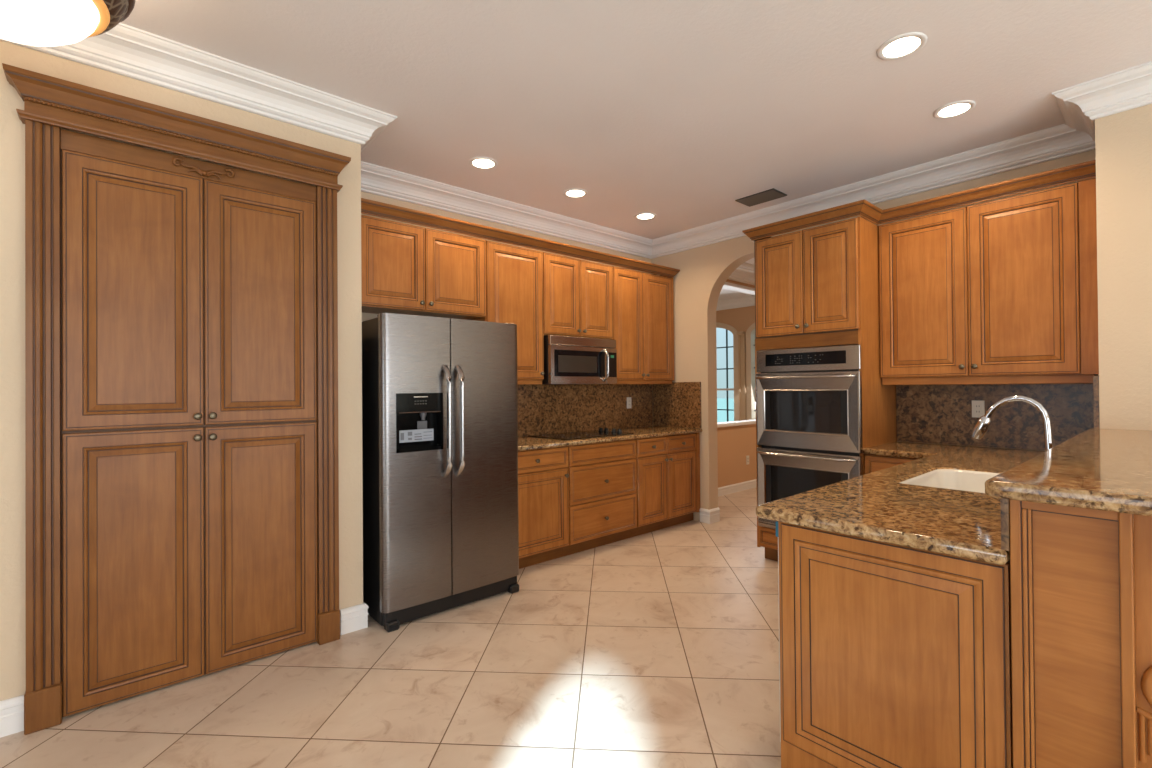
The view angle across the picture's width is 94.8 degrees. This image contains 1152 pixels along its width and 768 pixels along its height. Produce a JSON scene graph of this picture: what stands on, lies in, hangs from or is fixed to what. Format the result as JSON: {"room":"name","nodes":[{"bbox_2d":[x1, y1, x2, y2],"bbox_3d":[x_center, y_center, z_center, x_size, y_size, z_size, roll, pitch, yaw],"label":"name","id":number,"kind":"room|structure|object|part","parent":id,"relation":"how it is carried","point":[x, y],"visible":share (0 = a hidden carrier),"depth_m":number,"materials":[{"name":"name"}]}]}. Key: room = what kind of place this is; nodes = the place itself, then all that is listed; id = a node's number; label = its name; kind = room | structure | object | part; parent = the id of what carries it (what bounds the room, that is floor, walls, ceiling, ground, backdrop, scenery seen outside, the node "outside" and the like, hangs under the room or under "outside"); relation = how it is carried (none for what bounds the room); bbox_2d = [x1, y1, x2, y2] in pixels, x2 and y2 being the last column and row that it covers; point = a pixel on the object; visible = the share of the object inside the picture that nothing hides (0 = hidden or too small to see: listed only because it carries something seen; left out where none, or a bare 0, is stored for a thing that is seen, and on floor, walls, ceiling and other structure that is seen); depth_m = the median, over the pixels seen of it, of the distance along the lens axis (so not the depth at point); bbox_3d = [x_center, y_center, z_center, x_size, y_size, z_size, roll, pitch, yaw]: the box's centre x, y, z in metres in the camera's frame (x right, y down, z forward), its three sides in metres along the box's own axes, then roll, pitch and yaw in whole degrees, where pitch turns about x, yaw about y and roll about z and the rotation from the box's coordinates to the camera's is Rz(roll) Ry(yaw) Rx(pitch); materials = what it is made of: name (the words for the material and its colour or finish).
{"room":"kitchen","nodes":[
{"label":"kitchen","id":0,"kind":"room"},
{"bbox_2d":[0,40,362,700],"bbox_3d":[-3.151,-0.060,1.862,4.405,2.870,0.870,0,-1,-41],"label":"wall","id":1,"kind":"structure","parent":0,"point":[12,130],"depth_m":2.13,"materials":[{"name":"beige paint"}]},
{"bbox_2d":[0,695,23,737],"bbox_3d":[-3.288,1.304,1.131,2.932,0.134,0.022,0,-1,-41],"label":"baseboard","id":2,"kind":"structure","parent":1,"relation":"attached to","point":[12,709],"depth_m":2.07,"materials":[{"name":"white paint"}]},
{"bbox_2d":[340,602,368,634],"bbox_3d":[-1.296,1.300,3.011,0.147,0.134,0.232,0,-1,-41],"label":"baseboard","id":3,"kind":"structure","parent":1,"relation":"attached to","point":[353,618],"depth_m":2.92,"materials":[{"name":"white paint"}]},
{"bbox_2d":[0,23,1151,258],"bbox_3d":[0.857,-1.468,-0.087,7.580,0.150,8.810,0,-1,-41],"label":"trim","id":4,"kind":"structure","parent":1,"relation":"attached to","point":[125,50],"depth_m":3.12,"materials":[{"name":"white paint"}]},
{"bbox_2d":[0,487,780,767],"bbox_3d":[1.013,1.396,2.757,11.850,0.100,13.250,0,-1,-41],"label":"floor","id":5,"kind":"structure","parent":0,"point":[658,648],"depth_m":2.37,"materials":[{"name":"tile"}]},
{"bbox_2d":[2,63,350,734],"bbox_3d":[-1.718,0.075,2.461,1.282,2.584,0.111,0,-1,-41],"label":"pantry cabinet","id":6,"kind":"object","parent":5,"relation":"on","point":[182,458],"visible":1,"depth_m":2.39,"materials":[{"name":"brown wood"}]},
{"bbox_3d":[-1.929,-0.386,2.328,0.474,1.155,0.022,0,-1,-41],"label":"door","id":7,"kind":"part","parent":6,"relation":"part of","materials":[{"name":"brown wood"}]},
{"bbox_3d":[-1.919,0.780,2.320,0.474,1.153,0.022,0,-1,-41],"label":"door","id":8,"kind":"part","parent":6,"relation":"part of","materials":[{"name":"brown wood"}]},
{"bbox_3d":[-1.729,-1.175,2.470,1.282,0.084,0.111,0,-1,-41],"label":"crown molding","id":9,"kind":"part","parent":6,"relation":"part of","materials":[{"name":"brown wood"}]},
{"bbox_3d":[-1.739,-1.058,2.482,1.214,0.031,0.077,0,-1,-41],"label":"molding","id":10,"kind":"part","parent":6,"relation":"part of","materials":[{"name":"brown wood"}]},
{"bbox_3d":[-1.722,-1.124,2.462,1.177,0.018,0.016,0,-1,-41],"label":"rope molding","id":11,"kind":"part","parent":6,"relation":"part of","materials":[{"name":"brown wood"}]},
{"bbox_3d":[-1.756,-1.007,2.501,0.972,0.081,0.025,0,-1,-41],"label":"head rail","id":12,"kind":"part","parent":6,"relation":"part of","materials":[{"name":"brown wood"}]},
{"bbox_3d":[-1.747,0.149,2.445,0.033,0.033,0.031,0,-1,-41],"label":"knob","id":13,"kind":"part","parent":6,"relation":"part of","materials":[{"name":"grey metal"}]},
{"bbox_3d":[-1.746,0.248,2.444,0.033,0.033,0.031,0,-1,-41],"label":"knob","id":14,"kind":"part","parent":6,"relation":"part of","materials":[{"name":"grey metal"}]},
{"bbox_3d":[-1.703,0.149,2.483,0.033,0.033,0.031,0,-1,-41],"label":"knob","id":15,"kind":"part","parent":6,"relation":"part of","materials":[{"name":"grey metal"}]},
{"bbox_3d":[-1.702,0.248,2.482,0.033,0.033,0.031,0,-1,-41],"label":"knob","id":16,"kind":"part","parent":6,"relation":"part of","materials":[{"name":"grey metal"}]},
{"bbox_3d":[-1.563,-0.387,2.648,0.486,1.155,0.022,0,-1,-41],"label":"door","id":17,"kind":"part","parent":6,"relation":"part of","materials":[{"name":"brown wood"}]},
{"bbox_3d":[-1.553,0.779,2.640,0.486,1.153,0.022,0,-1,-41],"label":"door","id":18,"kind":"part","parent":6,"relation":"part of","materials":[{"name":"brown wood"}]},
{"bbox_2d":[362,313,518,632],"bbox_3d":[-0.946,0.487,3.459,0.912,1.762,0.872,0,-1,-41],"label":"refrigerator","id":19,"kind":"object","parent":5,"relation":"on","point":[440,395],"visible":1,"depth_m":3.11,"materials":[{"name":"silver metal"}]},
{"bbox_3d":[-0.918,0.432,3.041,0.404,1.648,0.062,0,-1,-41],"label":"freezer door","id":20,"kind":"part","parent":19,"relation":"part of","materials":[{"name":"silver metal"}]},
{"bbox_2d":[401,431,431,439],"bbox_3d":[-0.908,0.295,3.019,0.190,0.049,0.002,0,-1,-41],"label":"print","id":21,"kind":"object","parent":19,"relation":"attached to","point":[405,435],"depth_m":3.02,"materials":[{"name":"grey paper"}]},
{"bbox_3d":[-0.755,0.221,3.106,0.037,0.672,0.084,0,-1,-41],"label":"handle","id":22,"kind":"part","parent":19,"relation":"part of","materials":[{"name":"silver metal"}]},
{"bbox_3d":[-0.691,0.221,3.161,0.037,0.672,0.084,0,-1,-41],"label":"handle","id":23,"kind":"part","parent":19,"relation":"part of","materials":[{"name":"silver metal"}]},
{"bbox_3d":[-0.572,0.432,3.344,0.501,1.648,0.062,0,-1,-41],"label":"door","id":24,"kind":"part","parent":19,"relation":"part of","materials":[{"name":"silver metal"}]},
{"bbox_2d":[518,446,568,568],"bbox_3d":[-0.474,0.926,4.127,0.633,0.884,0.621,0,-1,-41],"label":"base cabinet","id":25,"kind":"object","parent":5,"relation":"on","point":[543,484],"visible":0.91,"depth_m":3.97,"materials":[{"name":"brown wood"}]},
{"bbox_3d":[-0.300,0.569,3.927,0.626,0.158,0.022,0,-1,-41],"label":"drawer","id":26,"kind":"part","parent":25,"relation":"part of","materials":[{"name":"brown wood"}]},
{"bbox_2d":[563,439,636,556],"bbox_3d":[0.061,0.925,4.595,0.785,0.884,0.621,0,-1,-41],"label":"base cabinet","id":27,"kind":"object","parent":5,"relation":"on","point":[602,476],"visible":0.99,"depth_m":4.36,"materials":[{"name":"brown wood"}]},
{"bbox_3d":[0.234,0.568,4.394,0.766,0.158,0.022,0,-1,-41],"label":"drawer","id":28,"kind":"part","parent":27,"relation":"part of","materials":[{"name":"brown wood"}]},
{"bbox_3d":[0.235,0.803,4.392,0.766,0.297,0.022,0,-1,-41],"label":"drawer","id":29,"kind":"part","parent":27,"relation":"part of","materials":[{"name":"brown wood"}]},
{"bbox_3d":[0.238,1.108,4.390,0.766,0.297,0.022,0,-1,-41],"label":"drawer","id":30,"kind":"part","parent":27,"relation":"part of","materials":[{"name":"brown wood"}]},
{"bbox_2d":[631,432,699,536],"bbox_3d":[0.702,0.924,5.154,0.912,0.884,0.621,0,-1,-41],"label":"base cabinet","id":31,"kind":"object","parent":5,"relation":"on","point":[667,467],"visible":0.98,"depth_m":4.92,"materials":[{"name":"brown wood"}]},
{"bbox_2d":[518,426,701,450],"bbox_3d":[0.156,0.464,4.693,2.340,0.036,0.637,0,-1,-41],"label":"countertop","id":32,"kind":"structure","parent":31,"relation":"on","point":[524,442],"depth_m":4.44,"materials":[{"name":"brown stone"}]},
{"bbox_2d":[528,428,633,439],"bbox_3d":[0.050,0.426,4.639,0.800,0.040,0.500,0,-1,-41],"label":"cooktop","id":33,"kind":"object","parent":32,"relation":"in","point":[592,433],"visible":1,"depth_m":4.61,"materials":[{"name":"black glass"}]},
{"bbox_3d":[0.688,0.567,4.790,0.402,0.158,0.022,0,-1,-41],"label":"drawer","id":34,"kind":"part","parent":31,"relation":"part of","materials":[{"name":"brown wood"}]},
{"bbox_3d":[0.691,0.956,4.788,0.402,0.600,0.022,0,-1,-41],"label":"door","id":35,"kind":"part","parent":31,"relation":"part of","materials":[{"name":"brown wood"}]},
{"bbox_3d":[1.011,0.566,5.073,0.440,0.158,0.022,0,-1,-41],"label":"drawer","id":36,"kind":"part","parent":31,"relation":"part of","materials":[{"name":"brown wood"}]},
{"bbox_3d":[1.014,0.955,5.070,0.440,0.600,0.022,0,-1,-41],"label":"door","id":37,"kind":"part","parent":31,"relation":"part of","materials":[{"name":"brown wood"}]},
{"bbox_2d":[754,216,896,560],"bbox_3d":[1.864,0.119,3.991,0.692,2.457,0.770,0,-1,-41],"label":"tall cabinet","id":38,"kind":"object","parent":5,"relation":"on","point":[818,286],"visible":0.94,"depth_m":3.71,"materials":[{"name":"brown wood"}]},
{"bbox_3d":[1.650,1.163,3.800,0.022,0.148,0.745,0,-1,-41],"label":"drawer","id":39,"kind":"part","parent":38,"relation":"part of","materials":[{"name":"brown wood"}]},
{"bbox_3d":[1.507,-0.731,3.934,0.022,0.738,0.364,0,-1,-41],"label":"door","id":40,"kind":"part","parent":38,"relation":"part of","materials":[{"name":"brown wood"}]},
{"bbox_3d":[1.639,-0.730,3.819,0.024,0.756,0.752,0,-1,-41],"label":"frame","id":41,"kind":"part","parent":38,"relation":"part of","materials":[{"name":"brown wood"}]},
{"bbox_3d":[1.640,-0.307,3.814,0.030,0.088,0.752,0,-1,-41],"label":"rail","id":42,"kind":"part","parent":38,"relation":"part of","materials":[{"name":"brown wood"}]},
{"bbox_2d":[756,344,862,528],"bbox_3d":[1.829,0.411,3.940,0.678,1.338,0.748,0,-1,-41],"label":"double oven","id":43,"kind":"object","parent":38,"relation":"in","point":[809,400],"visible":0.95,"depth_m":3.75,"materials":[{"name":"silver metal"}]},
{"bbox_3d":[1.646,1.064,3.771,0.022,0.028,0.748,0,-1,-41],"label":"trim","id":44,"kind":"part","parent":43,"relation":"part of","materials":[{"name":"silver metal"}]},
{"bbox_3d":[1.591,-0.049,3.753,0.076,0.020,0.715,0,-1,-41],"label":"handle","id":45,"kind":"part","parent":43,"relation":"part of","materials":[{"name":"silver metal"}]},
{"bbox_3d":[1.596,0.510,3.749,0.076,0.020,0.715,0,-1,-41],"label":"handle","id":46,"kind":"part","parent":43,"relation":"part of","materials":[{"name":"silver metal"}]},
{"bbox_3d":[1.634,-0.175,3.778,0.026,0.166,0.748,0,-1,-41],"label":"control panel","id":47,"kind":"part","parent":43,"relation":"part of","materials":[{"name":"silver metal"}]},
{"bbox_3d":[1.633,0.189,3.772,0.036,0.546,0.748,0,-1,-41],"label":"oven door","id":48,"kind":"part","parent":43,"relation":"part of","materials":[{"name":"silver metal"}]},
{"bbox_3d":[1.638,0.761,3.768,0.036,0.566,0.748,0,-1,-41],"label":"oven door","id":49,"kind":"part","parent":43,"relation":"part of","materials":[{"name":"silver metal"}]},
{"bbox_3d":[1.751,-0.735,3.655,0.022,0.738,0.366,0,-1,-41],"label":"door","id":50,"kind":"part","parent":38,"relation":"part of","materials":[{"name":"brown wood"}]},
{"bbox_3d":[2.129,0.115,3.723,0.645,2.457,0.018,0,-1,-41],"label":"panel","id":51,"kind":"part","parent":38,"relation":"part of","materials":[{"name":"brown wood"}]},
{"bbox_2d":[742,160,1095,240],"bbox_3d":[2.190,-1.156,3.597,0.717,0.080,1.932,0,-1,-41],"label":"crown molding","id":52,"kind":"structure","parent":38,"relation":"on","point":[865,209],"depth_m":3.44,"materials":[{"name":"brown wood"}]},
{"bbox_2d":[865,454,916,473],"bbox_3d":[2.255,0.902,3.546,0.631,0.879,0.392,0,-1,-41],"label":"base cabinet","id":53,"kind":"object","parent":5,"relation":"on","point":[873,463],"visible":0.07,"depth_m":3.44,"materials":[{"name":"brown wood"}]},
{"bbox_2d":[776,521,1009,741],"bbox_3d":[1.108,0.903,1.809,0.599,0.872,0.574,0,-1,-41],"label":"dishwasher","id":54,"kind":"object","parent":5,"relation":"on","point":[777,531],"visible":0.16,"depth_m":1.83,"materials":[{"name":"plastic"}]},
{"bbox_3d":[0.932,0.858,2.014,0.596,0.757,0.027,0,-1,-41],"label":"door","id":55,"kind":"part","parent":54,"relation":"part of","materials":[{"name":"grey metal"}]},
{"bbox_2d":[778,522,1012,767],"bbox_3d":[1.881,0.897,2.436,2.665,0.880,0.632,0,-1,-41],"label":"base cabinet","id":56,"kind":"object","parent":5,"relation":"on","point":[892,655],"visible":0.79,"depth_m":1.53,"materials":[{"name":"brown wood"}]},
{"bbox_2d":[756,441,1043,564],"bbox_3d":[1.716,0.438,2.612,2.690,0.040,1.101,0,-1,-41],"label":"countertop","id":57,"kind":"structure","parent":56,"relation":"on","point":[876,506],"depth_m":1.80,"materials":[{"name":"brown stone"}]},
{"bbox_2d":[900,469,999,492],"bbox_3d":[1.732,0.521,2.314,0.668,0.202,0.447,0,-1,-41],"label":"sink","id":58,"kind":"object","parent":57,"relation":"in","point":[964,480],"visible":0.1,"depth_m":2.56,"materials":[{"name":"white ceramic"}]},
{"bbox_2d":[1000,498,1009,550],"bbox_3d":[1.898,0.344,2.044,2.204,0.138,0.016,0,-1,-41],"label":"granite riser","id":59,"kind":"object","parent":57,"relation":"on","point":[1005,516],"visible":0.21,"depth_m":1.32,"materials":[{"name":"brown stone"}]},
{"bbox_2d":[971,396,1051,450],"bbox_3d":[1.827,0.231,2.207,0.117,0.367,0.286,0,-1,-41],"label":"faucet","id":60,"kind":"object","parent":57,"relation":"on","point":[980,428],"visible":0.54,"depth_m":2.18,"materials":[{"name":"silver metal"}]},
{"bbox_2d":[1009,499,1151,767],"bbox_3d":[2.052,0.803,1.864,2.190,1.056,0.446,0,-1,-41],"label":"panel","id":61,"kind":"object","parent":5,"relation":"on","point":[1081,578],"visible":0.84,"depth_m":1.23,"materials":[{"name":"brown wood"}]},
{"bbox_3d":[1.107,0.807,1.293,0.015,1.056,0.020,0,-1,-41],"label":"step molding","id":62,"kind":"part","parent":61,"relation":"part of","materials":[{"name":"brown wood"}]},
{"bbox_2d":[985,428,1151,515],"bbox_3d":[2.059,0.251,1.811,2.274,0.040,0.624,0,-1,-41],"label":"countertop","id":63,"kind":"structure","parent":61,"relation":"on","point":[1095,468],"depth_m":1.35,"materials":[{"name":"brown stone"}]},
{"bbox_3d":[1.153,0.293,1.240,0.014,0.030,0.166,0,-1,-41],"label":"rail","id":64,"kind":"part","parent":61,"relation":"part of","materials":[{"name":"brown wood"}]},
{"bbox_2d":[361,191,755,487],"bbox_3d":[1.008,-0.066,5.955,7.245,2.870,0.180,0,-1,-41],"label":"wall","id":65,"kind":"structure","parent":0,"point":[734,443],"depth_m":6.48,"materials":[{"name":"beige paint"}]},
{"bbox_2d":[361,215,485,319],"bbox_3d":[-1.160,-0.793,3.748,1.037,0.585,0.356,0,-1,-41],"label":"upper cabinet","id":66,"kind":"object","parent":65,"relation":"attached to","point":[407,269],"visible":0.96,"depth_m":3.65,"materials":[{"name":"brown wood"}]},
{"bbox_3d":[-1.221,-0.794,3.514,0.457,0.569,0.022,0,-1,-41],"label":"door","id":67,"kind":"part","parent":66,"relation":"part of","materials":[{"name":"brown wood"}]},
{"bbox_3d":[-0.864,-0.795,3.826,0.479,0.569,0.022,0,-1,-41],"label":"door","id":68,"kind":"part","parent":66,"relation":"part of","materials":[{"name":"brown wood"}]},
{"bbox_2d":[474,240,544,383],"bbox_3d":[-0.562,-0.541,4.267,0.543,1.092,0.356,0,-1,-41],"label":"upper cabinet","id":69,"kind":"object","parent":65,"relation":"attached to","point":[514,274],"visible":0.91,"depth_m":4.19,"materials":[{"name":"brown wood"}]},
{"bbox_3d":[-0.487,-0.014,4.183,0.543,0.035,0.020,0,-1,-41],"label":"light rail","id":70,"kind":"part","parent":69,"relation":"part of","materials":[{"name":"brown wood"}]},
{"bbox_2d":[543,252,612,339],"bbox_3d":[-0.055,-0.747,4.713,0.805,0.682,0.356,0,-1,-41],"label":"upper cabinet","id":71,"kind":"object","parent":65,"relation":"attached to","point":[577,293],"visible":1,"depth_m":4.57,"materials":[{"name":"brown wood"}]},
{"bbox_3d":[-0.118,-0.748,4.478,0.393,0.666,0.022,0,-1,-41],"label":"door","id":72,"kind":"part","parent":71,"relation":"part of","materials":[{"name":"brown wood"}]},
{"bbox_2d":[542,335,616,383],"bbox_3d":[-0.021,-0.198,4.657,0.762,0.397,0.436,0,-1,-41],"label":"microwave","id":73,"kind":"object","parent":71,"relation":"attached to","point":[567,359],"visible":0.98,"depth_m":4.50,"materials":[{"name":"silver metal"}]},
{"bbox_3d":[0.022,-0.160,4.506,0.628,0.318,0.034,0,-1,-41],"label":"door","id":74,"kind":"part","parent":73,"relation":"part of","materials":[{"name":"silver metal"}]},
{"bbox_3d":[0.266,-0.164,4.661,0.024,0.289,0.066,0,-1,-41],"label":"handle","id":75,"kind":"part","parent":73,"relation":"part of","materials":[{"name":"silver metal"}]},
{"bbox_3d":[0.320,-0.172,4.749,0.116,0.220,0.012,0,-1,-41],"label":"control panel","id":76,"kind":"part","parent":73,"relation":"part of","materials":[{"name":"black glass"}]},
{"bbox_3d":[0.185,-0.749,4.742,0.399,0.666,0.022,0,-1,-41],"label":"door","id":77,"kind":"part","parent":71,"relation":"part of","materials":[{"name":"brown wood"}]},
{"bbox_2d":[517,384,652,436],"bbox_3d":[-0.057,0.210,4.925,2.315,0.478,0.020,0,-1,-41],"label":"backsplash","id":78,"kind":"structure","parent":65,"relation":"attached to","point":[542,408],"depth_m":5.00,"materials":[{"name":"brown stone"}]},
{"bbox_2d":[627,397,630,408],"bbox_3d":[0.546,0.193,5.432,0.070,0.115,0.009,0,-1,-41],"label":"wall outlet","id":79,"kind":"object","parent":78,"relation":"attached to","point":[628,398],"visible":1,"depth_m":5.42,"materials":[{"name":"beige plastic"}]},
{"bbox_2d":[612,266,673,383],"bbox_3d":[0.582,-0.543,5.267,0.880,1.092,0.356,0,-1,-41],"label":"upper cabinet","id":80,"kind":"object","parent":65,"relation":"attached to","point":[643,303],"visible":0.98,"depth_m":5.14,"materials":[{"name":"brown wood"}]},
{"bbox_2d":[361,198,679,277],"bbox_3d":[-0.301,-1.129,4.489,3.308,0.080,0.383,0,-1,-41],"label":"crown molding","id":81,"kind":"structure","parent":80,"relation":"attached to","point":[369,207],"depth_m":4.03,"materials":[{"name":"brown wood"}]},
{"bbox_3d":[0.497,-0.562,5.012,0.409,1.041,0.022,0,-1,-41],"label":"door","id":82,"kind":"part","parent":80,"relation":"part of","materials":[{"name":"brown wood"}]},
{"bbox_3d":[0.657,-0.016,5.183,0.880,0.035,0.020,0,-1,-41],"label":"light rail","id":83,"kind":"part","parent":80,"relation":"part of","materials":[{"name":"brown wood"}]},
{"bbox_3d":[0.819,-0.562,5.294,0.434,1.041,0.022,0,-1,-41],"label":"door","id":84,"kind":"part","parent":80,"relation":"part of","materials":[{"name":"brown wood"}]},
{"bbox_2d":[717,419,755,427],"bbox_3d":[2.341,0.507,7.072,3.770,0.042,0.190,0,-1,-41],"label":"trim","id":85,"kind":"structure","parent":65,"relation":"on","point":[742,422],"depth_m":6.71,"materials":[{"name":"white paint"}]},
{"bbox_2d":[718,479,756,496],"bbox_3d":[2.394,1.313,7.012,3.770,0.104,0.022,0,-1,-41],"label":"baseboard","id":86,"kind":"structure","parent":65,"relation":"attached to","point":[746,485],"depth_m":6.68,"materials":[{"name":"white paint"}]},
{"bbox_2d":[722,282,754,294],"bbox_3d":[2.326,-1.250,7.084,3.770,0.042,0.160,0,-1,-41],"label":"trim","id":87,"kind":"structure","parent":65,"relation":"attached to","point":[730,286],"depth_m":6.84,"materials":[{"name":"white paint"}]},
{"bbox_2d":[728,262,754,284],"bbox_3d":[2.426,-1.409,6.969,3.770,0.192,0.188,0,-1,-41],"label":"trim","id":88,"kind":"structure","parent":65,"relation":"attached to","point":[745,273],"depth_m":6.73,"materials":[{"name":"white paint"}]},
{"bbox_2d":[120,0,1151,300],"bbox_3d":[0.988,-1.573,2.779,11.850,0.100,13.250,0,-1,-41],"label":"ceiling","id":89,"kind":"structure","parent":0,"point":[678,111],"depth_m":2.63,"materials":[{"name":"white paint"}]},
{"bbox_2d":[0,0,134,46],"bbox_3d":[-1.786,-1.306,1.621,0.672,0.405,0.672,0,-1,-41],"label":"ceiling lamp","id":90,"kind":"object","parent":89,"relation":"attached to","point":[42,23],"visible":1,"depth_m":1.69,"materials":[{"name":"white glass"}]},
{"bbox_2d":[469,157,497,168],"bbox_3d":[-0.630,-1.501,3.603,0.196,0.006,0.196,0,-1,-41],"label":"recessed light","id":91,"kind":"object","parent":89,"relation":"in","point":[477,162],"visible":1,"depth_m":3.60,"materials":[{"name":"white paint"}]},
{"bbox_2d":[563,188,587,197],"bbox_3d":[-0.004,-1.502,4.173,0.196,0.006,0.196,0,-1,-41],"label":"recessed light","id":92,"kind":"object","parent":89,"relation":"in","point":[574,192],"visible":1,"depth_m":4.17,"materials":[{"name":"white paint"}]},
{"bbox_2d":[635,212,656,219],"bbox_3d":[0.623,-1.503,4.747,0.196,0.006,0.196,0,-1,-41],"label":"recessed light","id":93,"kind":"object","parent":89,"relation":"in","point":[646,215],"visible":1,"depth_m":4.74,"materials":[{"name":"white glass"}]},
{"bbox_2d":[735,188,786,206],"bbox_3d":[1.502,-1.510,4.303,0.216,0.014,0.336,0,-1,-41],"label":"ceiling vent","id":94,"kind":"object","parent":89,"relation":"in","point":[771,194],"visible":1,"depth_m":4.28,"materials":[{"name":"grey"}]},
{"bbox_2d":[877,32,926,59],"bbox_3d":[1.476,-1.527,2.400,0.196,0.006,0.196,0,-1,-41],"label":"recessed light","id":95,"kind":"object","parent":89,"relation":"in","point":[904,45],"visible":1,"depth_m":2.39,"materials":[{"name":"white glass"}]},
{"bbox_2d":[933,100,975,118],"bbox_3d":[2.109,-1.528,2.954,0.196,0.006,0.196,0,-1,-41],"label":"recessed light","id":96,"kind":"object","parent":89,"relation":"in","point":[954,109],"visible":1,"depth_m":2.95,"materials":[{"name":"white paint"}]},
{"bbox_2d":[716,306,754,334],"bbox_3d":[3.340,-0.064,8.929,0.180,2.870,6.950,0,-1,-41],"label":"wall","id":97,"kind":"structure","parent":0,"point":[741,319],"depth_m":9.33,"materials":[{"name":"beige paint"}]},
{"bbox_2d":[716,322,738,422],"bbox_3d":[2.452,-0.142,9.861,0.130,1.995,1.370,0,-1,-41],"label":"window","id":98,"kind":"structure","parent":97,"relation":"in","point":[726,337],"depth_m":9.58,"materials":[{"name":"clear glass"}]},
{"bbox_3d":[2.477,0.102,9.879,0.040,0.035,1.180,0,-1,-41],"label":"meeting rail","id":99,"kind":"part","parent":98,"relation":"part of","materials":[{"name":"white paint"}]},
{"bbox_2d":[716,295,754,310],"bbox_3d":[2.316,-1.409,9.846,0.150,0.150,4.050,0,-1,-41],"label":"trim","id":100,"kind":"structure","parent":97,"relation":"attached to","point":[747,301],"depth_m":9.29,"materials":[{"name":"white paint"}]},
{"bbox_2d":[736,331,746,420],"bbox_3d":[2.890,0.182,9.231,0.100,2.190,0.133,0,-1,-41],"label":"trim","id":101,"kind":"structure","parent":97,"relation":"attached to","point":[741,335],"depth_m":9.24,"materials":[{"name":"beige wood"}]},
{"bbox_2d":[746,323,755,419],"bbox_3d":[3.452,-0.159,8.716,0.130,1.995,1.370,0,-1,-41],"label":"window","id":102,"kind":"structure","parent":97,"relation":"in","point":[750,333],"depth_m":9.15,"materials":[{"name":"beige wood"}]},
{"bbox_3d":[3.492,-0.137,8.750,0.004,1.850,1.180,0,-1,-41],"label":"pane","id":103,"kind":"part","parent":102,"relation":"part of","materials":[{"name":"clear glass"}]},
{"bbox_2d":[726,279,754,287],"bbox_3d":[2.325,-1.387,7.085,3.770,0.233,0.120,0,-1,-41],"label":"beam","id":104,"kind":"structure","parent":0,"point":[727,280],"depth_m":6.83,"materials":[{"name":"beige paint"}]},
{"bbox_2d":[651,150,1098,520],"bbox_3d":[0.612,-0.062,6.070,0.150,2.870,7.765,0,-1,-41],"label":"wall","id":105,"kind":"structure","parent":0,"point":[702,275],"depth_m":5.22,"materials":[{"name":"beige paint"}]},
{"bbox_2d":[653,382,700,428],"bbox_3d":[1.032,0.213,5.457,0.021,0.462,0.609,0,-1,-41],"label":"backsplash","id":106,"kind":"structure","parent":105,"relation":"attached to","point":[676,404],"depth_m":5.43,"materials":[{"name":"brown stone"}]},
{"bbox_2d":[699,507,719,523],"bbox_3d":[1.325,1.294,5.241,0.172,0.134,0.122,0,-1,-41],"label":"baseboard","id":107,"kind":"structure","parent":105,"relation":"attached to","point":[707,516],"depth_m":5.19,"materials":[{"name":"white paint"}]},
{"bbox_2d":[878,178,1098,384],"bbox_3d":[2.594,-0.559,3.394,0.376,1.121,1.100,0,-1,-41],"label":"upper cabinet","id":108,"kind":"object","parent":105,"relation":"attached to","point":[1001,291],"visible":0.99,"depth_m":3.22,"materials":[{"name":"brown wood"}]},
{"bbox_3d":[2.294,-0.581,3.515,0.022,1.059,0.500,0,-1,-41],"label":"door","id":109,"kind":"part","parent":108,"relation":"part of","materials":[{"name":"brown wood"}]},
{"bbox_3d":[2.508,-0.023,3.320,0.018,0.050,1.070,0,-1,-41],"label":"light rail","id":110,"kind":"part","parent":108,"relation":"part of","materials":[{"name":"brown wood"}]},
{"bbox_3d":[2.628,-0.586,3.132,0.022,1.059,0.505,0,-1,-41],"label":"door","id":111,"kind":"part","parent":108,"relation":"part of","materials":[{"name":"brown wood"}]},
{"bbox_2d":[896,383,1093,449],"bbox_3d":[2.731,0.209,3.512,0.022,0.414,1.083,0,-1,-41],"label":"backsplash","id":112,"kind":"structure","parent":105,"relation":"attached to","point":[937,414],"depth_m":3.48,"materials":[{"name":"brown stone"}]},
{"bbox_2d":[972,400,984,417],"bbox_3d":[2.687,0.167,3.538,0.009,0.115,0.070,0,-1,-41],"label":"wall outlet","id":113,"kind":"object","parent":112,"relation":"attached to","point":[978,406],"visible":0.94,"depth_m":3.54,"materials":[{"name":"beige plastic"}]},
{"bbox_2d":[975,404,980,413],"bbox_3d":[2.686,0.167,3.537,0.002,0.068,0.034,0,-1,-41],"label":"receptacle","id":114,"kind":"object","parent":113,"relation":"attached to","point":[977,406],"depth_m":3.54,"materials":[{"name":"beige plastic"}]},
{"bbox_2d":[1095,104,1151,429],"bbox_3d":[4.733,-0.132,0.974,0.650,2.870,5.335,0,-1,-41],"label":"wall","id":115,"kind":"structure","parent":0,"point":[1123,140],"depth_m":2.69,"materials":[{"name":"beige paint"}]},
{"bbox_2d":[1093,376,1099,428],"bbox_3d":[2.907,0.185,2.932,0.474,0.450,0.020,0,-1,-41],"label":"backsplash","id":116,"kind":"structure","parent":115,"relation":"attached to","point":[1095,378],"depth_m":2.77,"materials":[{"name":"brown stone"}]}
]}

